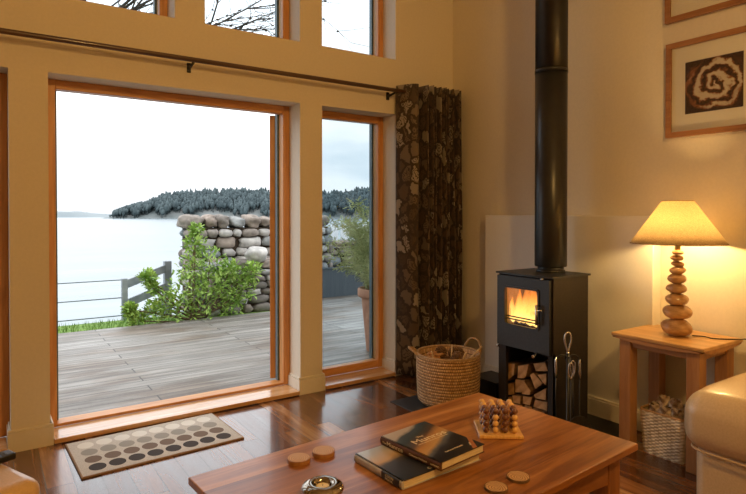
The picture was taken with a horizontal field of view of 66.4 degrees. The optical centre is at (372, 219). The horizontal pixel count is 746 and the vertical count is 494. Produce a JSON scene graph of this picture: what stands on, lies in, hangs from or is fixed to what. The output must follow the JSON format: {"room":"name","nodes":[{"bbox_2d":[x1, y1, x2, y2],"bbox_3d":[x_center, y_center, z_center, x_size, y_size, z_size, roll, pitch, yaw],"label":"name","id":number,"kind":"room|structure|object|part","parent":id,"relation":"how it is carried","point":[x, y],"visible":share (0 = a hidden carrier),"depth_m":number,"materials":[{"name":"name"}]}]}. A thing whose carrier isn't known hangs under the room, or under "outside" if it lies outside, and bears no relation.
{"room":"living room","nodes":[
{"label":"living room","id":0,"kind":"room"},
{"bbox_2d":[0,0,452,429],"bbox_3d":[-2.265,-1.187,3.053,6.920,4.900,0.320,0,1,-34],"label":"wall","id":1,"kind":"structure","parent":0,"point":[417,34],"depth_m":3.68,"materials":[{"name":"paint"}]},
{"bbox_2d":[0,437,7,451],"bbox_3d":[-2.304,1.245,2.950,0.687,0.028,0.203,0,1,-34],"label":"trim","id":2,"kind":"structure","parent":1,"relation":"attached to","point":[3,441],"depth_m":3.12,"materials":[{"name":"brown wood"}]},
{"bbox_2d":[0,73,9,436],"bbox_3d":[-2.383,0.204,3.068,0.704,2.049,0.110,0,1,-34],"label":"window","id":3,"kind":"structure","parent":1,"relation":"in","point":[4,258],"depth_m":3.21,"materials":[{"name":"brown wood"}]},
{"bbox_2d":[82,0,166,16],"bbox_3d":[-1.652,-1.812,3.543,0.694,1.101,0.110,0,1,-34],"label":"window","id":4,"kind":"structure","parent":1,"relation":"in","point":[159,6],"depth_m":3.69,"materials":[{"name":"brown wood"}]},
{"bbox_2d":[48,79,289,426],"bbox_3d":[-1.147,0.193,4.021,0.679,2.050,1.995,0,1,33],"label":"window","id":5,"kind":"structure","parent":1,"relation":"in","point":[279,123],"depth_m":3.99,"materials":[{"name":"brown wood"}]},
{"bbox_3d":[-1.284,-0.802,3.788,1.464,0.055,0.071,0,1,-34],"label":"frame rail","id":6,"kind":"part","parent":5,"relation":"part of","materials":[{"name":"brown wood"}]},
{"bbox_3d":[-1.292,1.211,3.824,1.464,0.018,0.101,0,1,-34],"label":"threshold rail","id":7,"kind":"part","parent":5,"relation":"part of","materials":[{"name":"brown wood"}]},
{"bbox_2d":[54,384,299,443],"bbox_3d":[-1.207,1.236,3.700,1.530,0.028,0.203,0,1,-34],"label":"trim","id":8,"kind":"structure","parent":1,"relation":"attached to","point":[82,430],"depth_m":3.60,"materials":[{"name":"brown wood"}]},
{"bbox_2d":[6,356,400,452],"bbox_3d":[-2.217,1.203,3.011,6.920,0.122,0.181,0,1,-34],"label":"baseboard","id":9,"kind":"structure","parent":1,"relation":"attached to","point":[28,438],"depth_m":3.18,"materials":[{"name":"paint"}]},
{"bbox_2d":[0,28,419,99],"bbox_3d":[-1.737,-0.965,3.152,5.900,0.076,0.116,0,1,-34],"label":"pole","id":10,"kind":"object","parent":1,"relation":"attached to","point":[193,60],"visible":0.97,"depth_m":3.51,"materials":[{"name":"black metal"}]},
{"bbox_2d":[396,84,462,375],"bbox_3d":[0.469,0.081,4.593,0.583,2.279,0.188,0,1,-34],"label":"curtain","id":11,"kind":"object","parent":10,"relation":"hanging from","point":[429,224],"visible":0.91,"depth_m":4.52,"materials":[{"name":"fabric"}]},
{"bbox_2d":[209,0,288,39],"bbox_3d":[-0.928,-1.818,4.038,0.680,1.101,0.110,0,1,-34],"label":"window","id":12,"kind":"structure","parent":1,"relation":"in","point":[281,6],"depth_m":4.18,"materials":[{"name":"brown wood"}]},
{"bbox_2d":[322,111,382,376],"bbox_3d":[-0.223,0.186,4.543,0.668,2.049,0.110,0,1,-34],"label":"window","id":13,"kind":"structure","parent":1,"relation":"in","point":[375,123],"depth_m":4.68,"materials":[{"name":"brown wood"}]},
{"bbox_3d":[-0.214,1.181,4.543,0.568,0.060,0.071,0,1,-34],"label":"frame rail","id":14,"kind":"part","parent":13,"relation":"part of","materials":[{"name":"brown wood"}]},
{"bbox_3d":[-0.214,-0.811,4.519,0.568,0.055,0.071,0,1,-34],"label":"frame rail","id":15,"kind":"part","parent":13,"relation":"part of","materials":[{"name":"brown wood"}]},
{"bbox_2d":[325,0,382,56],"bbox_3d":[-0.223,-1.824,4.519,0.668,1.101,0.110,0,1,-34],"label":"window","id":16,"kind":"structure","parent":1,"relation":"in","point":[375,6],"depth_m":4.66,"materials":[{"name":"brown wood"}]},
{"bbox_2d":[325,367,395,389],"bbox_3d":[-0.137,1.227,4.431,0.634,0.028,0.203,0,1,-34],"label":"trim","id":17,"kind":"structure","parent":1,"relation":"attached to","point":[361,376],"depth_m":4.41,"materials":[{"name":"brown wood"}]},
{"bbox_2d":[1,375,696,493],"bbox_3d":[-0.375,1.356,0.317,7.320,0.120,6.420,0,1,-34],"label":"floor","id":18,"kind":"structure","parent":0,"point":[268,427],"depth_m":3.12,"materials":[{"name":"brown wood"}]},
{"bbox_2d":[0,464,39,493],"bbox_3d":[-1.410,1.030,1.637,0.636,0.500,0.636,0,1,32],"label":"footstool","id":19,"kind":"object","parent":18,"relation":"on","point":[12,481],"visible":1,"depth_m":1.71,"materials":[{"name":"beige leather"}]},
{"bbox_2d":[0,450,15,463],"bbox_3d":[-1.233,0.767,1.786,0.050,0.024,0.192,0,1,34],"label":"remote control","id":20,"kind":"object","parent":19,"relation":"on","point":[7,455],"visible":1,"depth_m":1.84,"materials":[{"name":"black plastic"}]},
{"bbox_2d":[65,413,243,479],"bbox_3d":[-1.230,1.256,3.229,0.846,0.010,0.506,-1,1,-37],"label":"rug","id":21,"kind":"object","parent":18,"relation":"on","point":[101,455],"visible":1,"depth_m":3.19,"materials":[{"name":"beige fabric"}]},
{"bbox_2d":[188,392,637,493],"bbox_3d":[0.192,1.052,1.970,1.400,0.450,0.770,-1,1,-38],"label":"coffee table","id":22,"kind":"object","parent":18,"relation":"on","point":[559,456],"visible":0.82,"depth_m":1.97,"materials":[{"name":"brown wood"}]},
{"bbox_2d":[287,452,309,465],"bbox_3d":[-0.255,0.820,1.952,0.080,0.014,0.080,0,1,-34],"label":"wooden coaster","id":23,"kind":"object","parent":22,"relation":"on","point":[294,459],"visible":1,"depth_m":1.94,"materials":[{"name":"brown wood"}]},
{"bbox_2d":[301,475,343,493],"bbox_3d":[-0.151,0.807,1.705,0.128,0.044,0.128,0,1,-34],"label":"tealight holder","id":24,"kind":"object","parent":22,"relation":"on","point":[336,486],"visible":0.99,"depth_m":1.69,"materials":[{"name":"metal"}]},
{"bbox_2d":[316,483,328,487],"bbox_3d":[-0.151,0.802,1.705,0.039,0.024,0.039,0,1,-34],"label":"tealight","id":25,"kind":"object","parent":24,"relation":"in","point":[320,485],"visible":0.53,"depth_m":1.71,"materials":[{"name":"wax"}]},
{"bbox_2d":[312,445,334,458],"bbox_3d":[-0.175,0.819,2.010,0.082,0.014,0.082,0,1,-34],"label":"wooden coaster","id":26,"kind":"object","parent":22,"relation":"on","point":[321,452],"visible":1,"depth_m":2.00,"materials":[{"name":"brown wood"}]},
{"bbox_2d":[354,445,480,489],"bbox_3d":[0.152,0.812,1.950,0.358,0.029,0.250,-1,1,-37],"label":"book","id":27,"kind":"object","parent":22,"relation":"on","point":[402,471],"visible":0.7,"depth_m":1.85,"materials":[{"name":"black paper"}]},
{"bbox_2d":[380,421,483,470],"bbox_3d":[0.204,0.783,1.988,0.228,0.030,0.284,-1,1,-41],"label":"book","id":28,"kind":"object","parent":27,"relation":"on","point":[439,448],"visible":1,"depth_m":1.95,"materials":[{"name":"black paper"}]},
{"bbox_2d":[484,481,507,493],"bbox_3d":[0.379,0.824,1.753,0.072,0.009,0.072,0,1,-34],"label":"wooden coaster","id":29,"kind":"object","parent":22,"relation":"on","point":[492,487],"visible":1,"depth_m":1.75,"materials":[{"name":"brown wood"}]},
{"bbox_2d":[474,399,523,438],"bbox_3d":[0.487,0.769,2.222,0.166,0.108,0.166,0,1,3],"label":"game","id":30,"kind":"object","parent":22,"relation":"on","point":[500,421],"visible":1,"depth_m":2.17,"materials":[{"name":"brown wood"}]},
{"bbox_3d":[0.487,0.817,2.222,0.166,0.013,0.166,0,1,3],"label":"board","id":31,"kind":"part","parent":30,"relation":"part of","materials":[{"name":"brown wood"}]},
{"bbox_2d":[507,471,529,483],"bbox_3d":[0.465,0.824,1.823,0.074,0.009,0.074,0,1,-34],"label":"wooden coaster","id":32,"kind":"object","parent":22,"relation":"on","point":[518,477],"visible":1,"depth_m":1.81,"materials":[{"name":"brown wood"}]},
{"bbox_3d":[0.860,1.070,2.118,0.080,0.410,0.080,-1,1,-38],"label":"leg","id":33,"kind":"part","parent":22,"relation":"part of","materials":[{"name":"brown wood"}]},
{"bbox_2d":[390,395,618,436],"bbox_3d":[0.846,1.254,3.667,0.917,0.005,1.245,0,1,-34],"label":"hearth slab","id":34,"kind":"object","parent":18,"relation":"on","point":[412,403],"visible":0.18,"depth_m":3.59,"materials":[{"name":"black stone"}]},
{"bbox_2d":[408,337,481,406],"bbox_3d":[0.510,1.038,3.908,0.465,0.420,0.442,0,1,-34],"label":"basket","id":35,"kind":"object","parent":34,"relation":"on","point":[439,381],"visible":0.84,"depth_m":3.74,"materials":[{"name":"brown wicker"}]},
{"bbox_3d":[0.278,0.899,3.908,0.077,0.061,0.136,0,1,0],"label":"handle","id":36,"kind":"part","parent":35,"relation":"part of","materials":[{"name":"brown wicker"}]},
{"bbox_3d":[0.702,0.881,4.000,0.048,0.110,0.201,0,1,-28],"label":"handle","id":37,"kind":"part","parent":35,"relation":"part of","materials":[{"name":"brown wicker"}]},
{"bbox_3d":[0.518,1.015,3.907,0.351,0.122,0.360,0,1,-34],"label":"filling","id":38,"kind":"object","parent":35,"relation":"in","visible":0},
{"bbox_2d":[425,350,443,358],"bbox_3d":[0.402,0.915,3.846,0.140,0.086,0.137,0,1,32],"label":"bundle","id":39,"kind":"object","parent":38,"relation":"on","point":[437,355],"visible":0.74,"depth_m":3.84,"materials":[{"name":"brown wood"}]},
{"bbox_2d":[435,345,446,357],"bbox_3d":[0.475,0.915,3.955,0.086,0.084,0.085,0,1,-24],"label":"pine cone","id":40,"kind":"object","parent":38,"relation":"on","point":[439,349],"visible":0.78,"depth_m":3.94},
{"bbox_2d":[448,346,456,356],"bbox_3d":[0.568,0.932,3.995,0.083,0.086,0.084,1,1,42],"label":"pine cone","id":41,"kind":"object","parent":38,"relation":"on","point":[449,351],"visible":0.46,"depth_m":3.98,"materials":[{"name":"brown plant"}]},
{"bbox_2d":[451,353,461,358],"bbox_3d":[0.557,0.930,3.794,0.084,0.085,0.084,1,1,44],"label":"pine cone","id":42,"kind":"object","parent":38,"relation":"on","point":[454,356],"visible":0.48,"depth_m":3.78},
{"bbox_2d":[454,347,463,353],"bbox_3d":[0.595,0.930,3.983,0.083,0.086,0.084,0,1,5],"label":"pine cone","id":43,"kind":"object","parent":38,"relation":"on","point":[460,349],"visible":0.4,"depth_m":3.96,"materials":[{"name":"brown plant"}]},
{"bbox_2d":[479,371,498,398],"bbox_3d":[0.857,1.181,4.052,0.212,0.132,0.252,0,1,-34],"label":"box","id":44,"kind":"object","parent":34,"relation":"on","point":[489,380],"visible":0.48,"depth_m":3.98,"materials":[{"name":"black metal"}]},
{"bbox_3d":[0.857,1.123,4.051,0.212,0.017,0.252,0,1,-34],"label":"lid","id":45,"kind":"part","parent":44,"relation":"part of","materials":[{"name":"black metal"}]},
{"bbox_2d":[496,268,590,420],"bbox_3d":[1.056,0.793,3.632,0.433,0.916,0.450,0,1,-34],"label":"wood stove","id":46,"kind":"object","parent":34,"relation":"on","point":[535,310],"visible":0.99,"depth_m":3.51,"materials":[{"name":"metal"}]},
{"bbox_3d":[0.921,0.546,3.551,0.008,0.254,0.286,0,1,-34],"label":"window trim","id":47,"kind":"part","parent":46,"relation":"part of","materials":[{"name":"black metal"}]},
{"bbox_3d":[0.936,0.582,3.552,0.022,0.450,0.414,0,1,-34],"label":"stove door","id":48,"kind":"part","parent":46,"relation":"part of","materials":[{"name":"black metal"}]},
{"bbox_2d":[525,405,535,408],"bbox_3d":[1.083,1.196,3.672,0.242,0.039,0.065,0,1,-34],"label":"log","id":49,"kind":"object","parent":46,"relation":"in","point":[526,406],"visible":0.25,"depth_m":3.60,"materials":[{"name":"brown wood"}]},
{"bbox_2d":[523,394,536,404],"bbox_3d":[1.073,1.140,3.665,0.242,0.061,0.074,0,1,-34],"label":"log","id":50,"kind":"object","parent":49,"relation":"on","point":[527,399],"visible":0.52,"depth_m":3.59,"materials":[{"name":"brown wood"}]},
{"bbox_2d":[522,379,547,394],"bbox_3d":[1.063,1.064,3.656,0.242,0.086,0.072,0,1,-34],"label":"log","id":51,"kind":"object","parent":50,"relation":"on","point":[528,387],"visible":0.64,"depth_m":3.60,"materials":[{"name":"brown wood"}]},
{"bbox_3d":[0.997,0.572,3.411,0.034,0.120,0.049,0,1,-34],"label":"door handle","id":52,"kind":"part","parent":46,"relation":"part of","materials":[{"name":"metal"}]},
{"bbox_2d":[532,408,547,414],"bbox_3d":[1.116,1.196,3.581,0.242,0.041,0.108,0,1,-34],"label":"log","id":53,"kind":"object","parent":46,"relation":"in","point":[535,409],"visible":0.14,"depth_m":3.52,"materials":[{"name":"brown wood"}]},
{"bbox_2d":[533,399,547,410],"bbox_3d":[1.135,1.143,3.595,0.242,0.060,0.112,0,1,-34],"label":"log","id":54,"kind":"object","parent":53,"relation":"on","point":[539,403],"visible":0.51,"depth_m":3.52,"materials":[{"name":"brown wood"}]},
{"bbox_2d":[534,388,547,399],"bbox_3d":[1.129,1.067,3.581,0.242,0.086,0.097,0,1,-34],"label":"log","id":55,"kind":"object","parent":54,"relation":"on","point":[543,394],"visible":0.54,"depth_m":3.50,"materials":[{"name":"brown wood"}]},
{"bbox_2d":[530,371,547,388],"bbox_3d":[1.117,1.008,3.619,0.242,0.098,0.102,0,1,-34],"label":"log","id":56,"kind":"object","parent":55,"relation":"on","point":[537,383],"visible":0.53,"depth_m":3.56,"materials":[{"name":"brown wood"}]},
{"bbox_2d":[534,360,547,370],"bbox_3d":[1.141,0.914,3.608,0.242,0.071,0.118,0,1,-34],"label":"log","id":57,"kind":"object","parent":56,"relation":"on","point":[539,366],"visible":0.45,"depth_m":3.54,"materials":[{"name":"brown wood"}]},
{"bbox_2d":[538,372,547,384],"bbox_3d":[1.137,0.973,3.568,0.242,0.072,0.068,0,1,-34],"label":"log","id":58,"kind":"object","parent":55,"relation":"on","point":[544,377],"visible":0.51,"depth_m":3.48,"materials":[{"name":"brown wood"}]},
{"bbox_3d":[1.074,0.341,3.638,0.391,0.011,0.450,0,1,-34],"label":"plate","id":59,"kind":"part","parent":46,"relation":"part of","materials":[{"name":"black metal"}]},
{"bbox_2d":[534,0,567,272],"bbox_3d":[1.151,-1.654,3.667,0.207,3.977,0.207,0,1,-34],"label":"flue","id":60,"kind":"object","parent":46,"relation":"on","point":[551,16],"visible":1,"depth_m":3.60,"materials":[{"name":"black metal"}]},
{"bbox_3d":[0.982,1.180,3.777,0.242,0.068,0.057,0,1,-34],"label":"log","id":61,"kind":"object","parent":46,"relation":"in","visible":0},
{"bbox_2d":[508,382,517,394],"bbox_3d":[1.001,1.107,3.791,0.242,0.091,0.055,0,1,-34],"label":"log","id":62,"kind":"object","parent":61,"relation":"on","point":[511,386],"visible":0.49,"depth_m":3.72,"materials":[{"name":"brown wood"}]},
{"bbox_2d":[508,358,538,380],"bbox_3d":[0.988,0.989,3.765,0.242,0.132,0.080,0,1,-34],"label":"log","id":63,"kind":"object","parent":62,"relation":"on","point":[513,365],"visible":0.62,"depth_m":3.70,"materials":[{"name":"brown wood"}]},
{"bbox_2d":[554,332,590,427],"bbox_3d":[1.113,0.945,3.226,0.155,0.622,0.178,0,1,-34],"label":"fireplace tool set","id":64,"kind":"object","parent":34,"relation":"on","point":[580,420],"visible":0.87,"depth_m":3.23,"materials":[{"name":"black metal"}]},
{"bbox_3d":[1.107,0.725,3.236,0.049,0.182,0.015,0,1,-7],"label":"ring handle","id":65,"kind":"part","parent":64,"relation":"part of","materials":[{"name":"metal"}]},
{"bbox_3d":[1.158,1.162,3.198,0.126,0.122,0.009,0,1,0],"label":"blade","id":66,"kind":"part","parent":64,"relation":"part of","materials":[{"name":"black metal"}]},
{"bbox_3d":[1.031,1.198,3.726,0.242,0.035,0.073,0,1,-34],"label":"log","id":67,"kind":"object","parent":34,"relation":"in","visible":0},
{"bbox_2d":[512,393,524,403],"bbox_3d":[1.019,1.151,3.722,0.242,0.062,0.069,0,1,-34],"label":"log","id":68,"kind":"object","parent":67,"relation":"on","point":[518,398],"visible":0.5,"depth_m":3.65,"materials":[{"name":"brown wood"}]},
{"bbox_2d":[515,377,530,392],"bbox_3d":[1.043,1.069,3.728,0.242,0.100,0.081,0,1,-34],"label":"log","id":69,"kind":"object","parent":68,"relation":"on","point":[519,382],"visible":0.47,"depth_m":3.67,"materials":[{"name":"brown wood"}]},
{"bbox_2d":[517,359,547,377],"bbox_3d":[1.052,0.963,3.692,0.242,0.112,0.091,0,1,-34],"label":"log","id":70,"kind":"object","parent":69,"relation":"on","point":[524,370],"visible":0.63,"depth_m":3.62,"materials":[{"name":"brown wood"}]},
{"bbox_2d":[640,403,685,464],"bbox_3d":[1.594,1.145,3.065,0.189,0.240,0.263,0,1,-34],"label":"wicker basket","id":71,"kind":"object","parent":18,"relation":"on","point":[664,436],"visible":0.65,"depth_m":3.00,"materials":[{"name":"beige wicker"}]},
{"bbox_2d":[649,404,659,411],"bbox_3d":[1.533,1.033,3.088,0.088,0.069,0.072,0,1,-34],"label":"driftwood piece","id":72,"kind":"object","parent":71,"relation":"in","point":[654,407],"visible":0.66,"depth_m":3.07,"materials":[{"name":"brown wood"}]},
{"bbox_2d":[656,405,671,416],"bbox_3d":[1.560,1.028,3.035,0.072,0.072,0.096,0,1,-34],"label":"driftwood piece","id":73,"kind":"object","parent":71,"relation":"in","point":[663,410],"visible":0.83,"depth_m":3.02,"materials":[{"name":"brown wood"}]},
{"bbox_2d":[670,408,683,418],"bbox_3d":[1.596,1.022,2.990,0.068,0.072,0.092,0,1,2],"label":"driftwood piece","id":74,"kind":"object","parent":71,"relation":"in","point":[678,413],"visible":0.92,"depth_m":2.97,"materials":[{"name":"brown wood"}]},
{"bbox_3d":[1.609,1.021,3.047,0.090,0.067,0.070,0,1,-34],"label":"driftwood piece","id":75,"kind":"object","parent":71,"relation":"in","visible":0},
{"bbox_2d":[668,398,682,408],"bbox_3d":[1.605,0.986,3.025,0.080,0.074,0.075,0,1,-14],"label":"driftwood piece","id":76,"kind":"object","parent":75,"relation":"on","point":[674,403],"visible":0.91,"depth_m":3.00,"materials":[{"name":"brown wood"}]},
{"bbox_3d":[1.588,1.025,3.093,0.080,0.068,0.080,0,1,-34],"label":"driftwood piece","id":77,"kind":"object","parent":71,"relation":"in","visible":0},
{"bbox_2d":[657,394,669,407],"bbox_3d":[1.580,0.980,3.082,0.076,0.072,0.081,0,1,-3],"label":"driftwood piece","id":78,"kind":"object","parent":77,"relation":"on","point":[663,400],"visible":0.94,"depth_m":3.06,"materials":[{"name":"brown wood"}]},
{"bbox_2d":[611,325,742,474],"bbox_3d":[1.634,0.943,3.083,0.420,0.640,0.492,0,1,-34],"label":"side table","id":79,"kind":"object","parent":18,"relation":"on","point":[659,344],"visible":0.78,"depth_m":3.04,"materials":[{"name":"brown wood"}]},
{"bbox_3d":[1.411,0.953,3.151,0.068,0.618,0.068,0,1,-34],"label":"leg","id":80,"kind":"part","parent":79,"relation":"part of","materials":[{"name":"brown wood"}]},
{"bbox_3d":[1.652,0.951,3.316,0.068,0.618,0.068,0,1,-34],"label":"leg","id":81,"kind":"part","parent":79,"relation":"part of","materials":[{"name":"brown wood"}]},
{"bbox_3d":[1.474,0.654,2.970,0.020,0.024,0.480,0,1,-34],"label":"moulding","id":82,"kind":"part","parent":79,"relation":"part of","materials":[{"name":"brown wood"}]},
{"bbox_2d":[629,200,745,339],"bbox_3d":[1.687,0.410,3.077,0.576,1.027,0.473,0,1,-13],"label":"table lamp","id":83,"kind":"object","parent":79,"relation":"on","point":[676,223],"visible":1,"depth_m":2.99,"materials":[{"name":"beige fabric"}]},
{"bbox_3d":[1.637,0.126,3.062,0.473,0.004,0.473,0,1,-34],"label":"shade trim","id":84,"kind":"part","parent":83,"relation":"part of","materials":[{"name":"beige fabric"}]},
{"bbox_3d":[1.637,0.013,3.060,0.468,0.229,0.468,0,1,-34],"label":"lamp shade","id":85,"kind":"part","parent":83,"relation":"part of","materials":[{"name":"beige fabric"}]},
{"bbox_3d":[1.637,-0.102,3.059,0.159,0.004,0.159,0,1,-34],"label":"shade trim","id":86,"kind":"part","parent":83,"relation":"part of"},
{"bbox_3d":[1.617,0.957,2.850,0.068,0.618,0.068,0,1,-34],"label":"leg","id":87,"kind":"part","parent":79,"relation":"part of","materials":[{"name":"brown wood"}]},
{"bbox_3d":[1.764,0.655,2.889,0.408,0.024,0.020,0,1,-34],"label":"moulding","id":88,"kind":"part","parent":79,"relation":"part of","materials":[{"name":"brown wood"}]},
{"bbox_3d":[1.858,0.955,3.015,0.068,0.618,0.068,0,1,-34],"label":"leg","id":89,"kind":"part","parent":79,"relation":"part of","materials":[{"name":"brown wood"}]},
{"bbox_2d":[684,372,745,493],"bbox_3d":[1.950,0.980,2.089,0.807,0.590,1.255,0,1,-34],"label":"leather sofa","id":90,"kind":"object","parent":18,"relation":"on","point":[715,414],"visible":1,"depth_m":2.28,"materials":[{"name":"beige leather"}]},
{"bbox_2d":[358,286,368,351],"bbox_3d":[0.053,0.975,5.607,0.410,0.615,0.410,0,1,-34],"label":"pot","id":91,"kind":"object","parent":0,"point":[363,292],"depth_m":5.52,"materials":[{"name":"ceramic"}]},
{"bbox_2d":[453,0,745,404],"bbox_3d":[2.423,-1.180,2.502,0.200,4.900,6.520,0,1,-34],"label":"wall","id":92,"kind":"structure","parent":0,"point":[621,161],"depth_m":3.66,"materials":[{"name":"paint"}]},
{"bbox_2d":[480,359,641,431],"bbox_3d":[2.394,1.211,2.307,0.100,0.122,6.184,0,1,-34],"label":"baseboard","id":93,"kind":"structure","parent":92,"relation":"attached to","point":[599,407],"depth_m":3.60,"materials":[{"name":"paint"}]},
{"bbox_2d":[485,215,660,409],"bbox_3d":[1.294,0.612,3.925,0.084,1.283,1.355,0,1,-34],"label":"wall panel","id":94,"kind":"object","parent":92,"relation":"attached to","point":[624,279],"depth_m":3.61,"materials":[{"name":"paint"}]},
{"bbox_2d":[664,0,745,24],"bbox_3d":[1.866,-1.415,3.113,0.024,0.545,0.537,0,1,-34],"label":"framed picture","id":95,"kind":"object","parent":92,"relation":"attached to","point":[675,10],"visible":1,"depth_m":3.21,"materials":[{"name":"brown wood"}]},
{"bbox_2d":[665,25,745,138],"bbox_3d":[1.864,-0.746,3.123,0.024,0.544,0.516,0,1,-34],"label":"framed picture","id":96,"kind":"object","parent":92,"relation":"attached to","point":[705,78],"visible":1,"depth_m":3.15,"materials":[{"name":"beige paper"}]},
{"bbox_2d":[685,50,743,113],"bbox_3d":[1.866,-0.746,3.124,0.001,0.293,0.302,0,1,-34],"label":"photograph","id":97,"kind":"object","parent":96,"relation":"attached to","point":[713,83],"depth_m":3.12},
{"label":"outside","id":98,"kind":"structure","parent":0,"visible":0},
{"bbox_2d":[83,0,367,46],"bbox_3d":[-3.959,-2.024,9.162,7.432,12.833,6.436,0,1,25],"label":"bare tree","id":99,"kind":"object","parent":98,"point":[138,6],"visible":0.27,"depth_m":9.41,"materials":[{"name":"black plant"}]},
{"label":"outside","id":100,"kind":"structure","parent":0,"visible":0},
{"bbox_2d":[57,211,111,216],"bbox_3d":[-310.747,-5.693,587.783,92.600,6.491,107.600,0,1,-34],"label":"shore","id":101,"kind":"structure","parent":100,"point":[59,213],"depth_m":565.65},
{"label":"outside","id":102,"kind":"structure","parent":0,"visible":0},
{"bbox_2d":[108,206,368,218],"bbox_3d":[-43.169,-11.234,499.815,344.716,21.343,284.465,0,1,-34],"label":"headland","id":103,"kind":"structure","parent":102,"point":[153,214],"depth_m":450.92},
{"bbox_2d":[109,186,368,218],"bbox_3d":[-81.459,-15.737,466.824,228.587,30.188,174.118,0,1,-34],"label":"pine forest","id":104,"kind":"object","parent":103,"relation":"on","point":[241,200],"visible":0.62,"depth_m":454.90,"materials":[{"name":"green plant"}]},
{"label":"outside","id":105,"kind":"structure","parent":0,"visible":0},
{"bbox_2d":[58,311,268,333],"bbox_3d":[-3.961,1.993,9.368,20.000,1.390,5.400,0,1,-34],"label":"lawn","id":106,"kind":"structure","parent":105,"point":[117,322],"depth_m":7.20,"materials":[{"name":"green plant"}]},
{"bbox_2d":[58,261,171,321],"bbox_3d":[-6.035,1.238,6.026,7.760,1.200,0.705,0,1,-34],"label":"wire fence","id":107,"kind":"object","parent":106,"relation":"on","point":[166,269],"visible":0.48,"depth_m":7.75,"materials":[{"name":"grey wood"}]},
{"bbox_3d":[-3.280,1.297,7.524,0.070,1.045,0.070,0,1,-34],"label":"post","id":108,"kind":"part","parent":107,"relation":"part of","materials":[{"name":"grey wood"}]},
{"bbox_3d":[-3.162,1.049,7.978,0.024,0.240,0.943,0,1,15],"label":"rail","id":109,"kind":"part","parent":107,"relation":"part of","materials":[{"name":"grey wood"}]},
{"bbox_3d":[-3.162,0.784,7.974,0.024,0.250,0.943,0,1,15],"label":"rail","id":110,"kind":"part","parent":107,"relation":"part of","materials":[{"name":"grey wood"}]},
{"bbox_3d":[-3.162,1.294,7.981,0.024,0.210,0.943,0,1,15],"label":"rail","id":111,"kind":"part","parent":107,"relation":"part of","materials":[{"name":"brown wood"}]},
{"bbox_3d":[-3.044,1.209,8.436,0.100,1.200,0.100,0,1,-34],"label":"post","id":112,"kind":"part","parent":107,"relation":"part of","materials":[{"name":"grey wood"}]},
{"bbox_2d":[58,314,187,332],"bbox_3d":[-3.650,1.294,6.781,2.826,0.080,0.765,0,1,-34],"label":"grass blades","id":113,"kind":"object","parent":106,"relation":"on","point":[124,320],"visible":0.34,"depth_m":7.04,"materials":[{"name":"green plant"}]},
{"bbox_2d":[119,221,265,325],"bbox_3d":[-2.269,0.721,7.359,1.862,1.421,0.650,0,1,-29],"label":"leafy shrub","id":114,"kind":"object","parent":106,"relation":"on","point":[130,311],"visible":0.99,"depth_m":7.32,"materials":[{"name":"green plant"}]},
{"bbox_2d":[199,258,269,316],"bbox_3d":[-1.890,0.937,8.182,1.159,0.768,0.520,0,1,-34],"label":"stone wall","id":115,"kind":"structure","parent":106,"relation":"on","point":[262,303],"depth_m":8.08,"materials":[{"name":"stone"}]},
{"bbox_2d":[244,246,267,262],"bbox_3d":[-1.670,0.504,8.150,0.333,0.252,0.312,0,1,-34],"label":"boulder","id":116,"kind":"object","parent":115,"relation":"on","point":[256,253],"visible":0.91,"depth_m":8.05,"materials":[{"name":"stone"}]},
{"bbox_2d":[176,214,333,312],"bbox_3d":[-1.778,0.610,8.820,2.447,1.409,0.577,0,1,-34],"label":"stone wall","id":117,"kind":"structure","parent":106,"relation":"on","point":[228,233],"depth_m":8.37,"materials":[{"name":"stone"}]},
{"bbox_2d":[329,224,366,239],"bbox_3d":[-0.018,0.678,10.805,2.450,1.205,0.050,0,1,-34],"label":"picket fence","id":118,"kind":"object","parent":106,"relation":"on","point":[335,232],"visible":0.12,"depth_m":10.34,"materials":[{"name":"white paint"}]},
{"bbox_2d":[328,240,368,266],"bbox_3d":[0.520,0.818,10.790,3.617,0.954,0.448,0,1,-34],"label":"stone wall","id":119,"kind":"structure","parent":106,"relation":"on","point":[337,260],"depth_m":9.86,"materials":[{"name":"stone"}]},
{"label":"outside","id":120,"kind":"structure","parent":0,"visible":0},
{"bbox_2d":[57,217,368,325],"bbox_3d":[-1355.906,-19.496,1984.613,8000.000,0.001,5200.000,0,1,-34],"label":"sea","id":121,"kind":"structure","parent":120,"point":[88,248],"depth_m":55.05,"materials":[{"name":"liquid"}]},
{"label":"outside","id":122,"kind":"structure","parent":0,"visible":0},
{"bbox_2d":[0,295,371,438],"bbox_3d":[-2.140,1.325,5.808,15.000,0.090,4.040,0,1,-34],"label":"deck","id":123,"kind":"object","parent":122,"point":[109,368],"visible":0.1,"depth_m":5.40,"materials":[{"name":"grey wood"}]},
{"bbox_2d":[322,190,368,351],"bbox_3d":[0.064,0.435,5.666,1.268,1.694,1.124,0,1,-7],"label":"bamboo","id":124,"kind":"object","parent":123,"relation":"on","point":[360,262],"visible":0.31,"depth_m":5.49,"materials":[{"name":"plant"}]},
{"bbox_2d":[322,266,368,297],"bbox_3d":[-0.054,0.998,9.576,1.940,0.475,0.065,0,1,-34],"label":"screen","id":125,"kind":"object","parent":123,"relation":"on","point":[334,284],"visible":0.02,"depth_m":9.21,"materials":[{"name":"grey stone"}]},
{"bbox_3d":[-0.054,0.773,9.574,1.940,0.025,0.065,0,1,-34],"label":"cap rail","id":126,"kind":"part","parent":125,"relation":"part of","materials":[{"name":"grey stone"}]}
]}

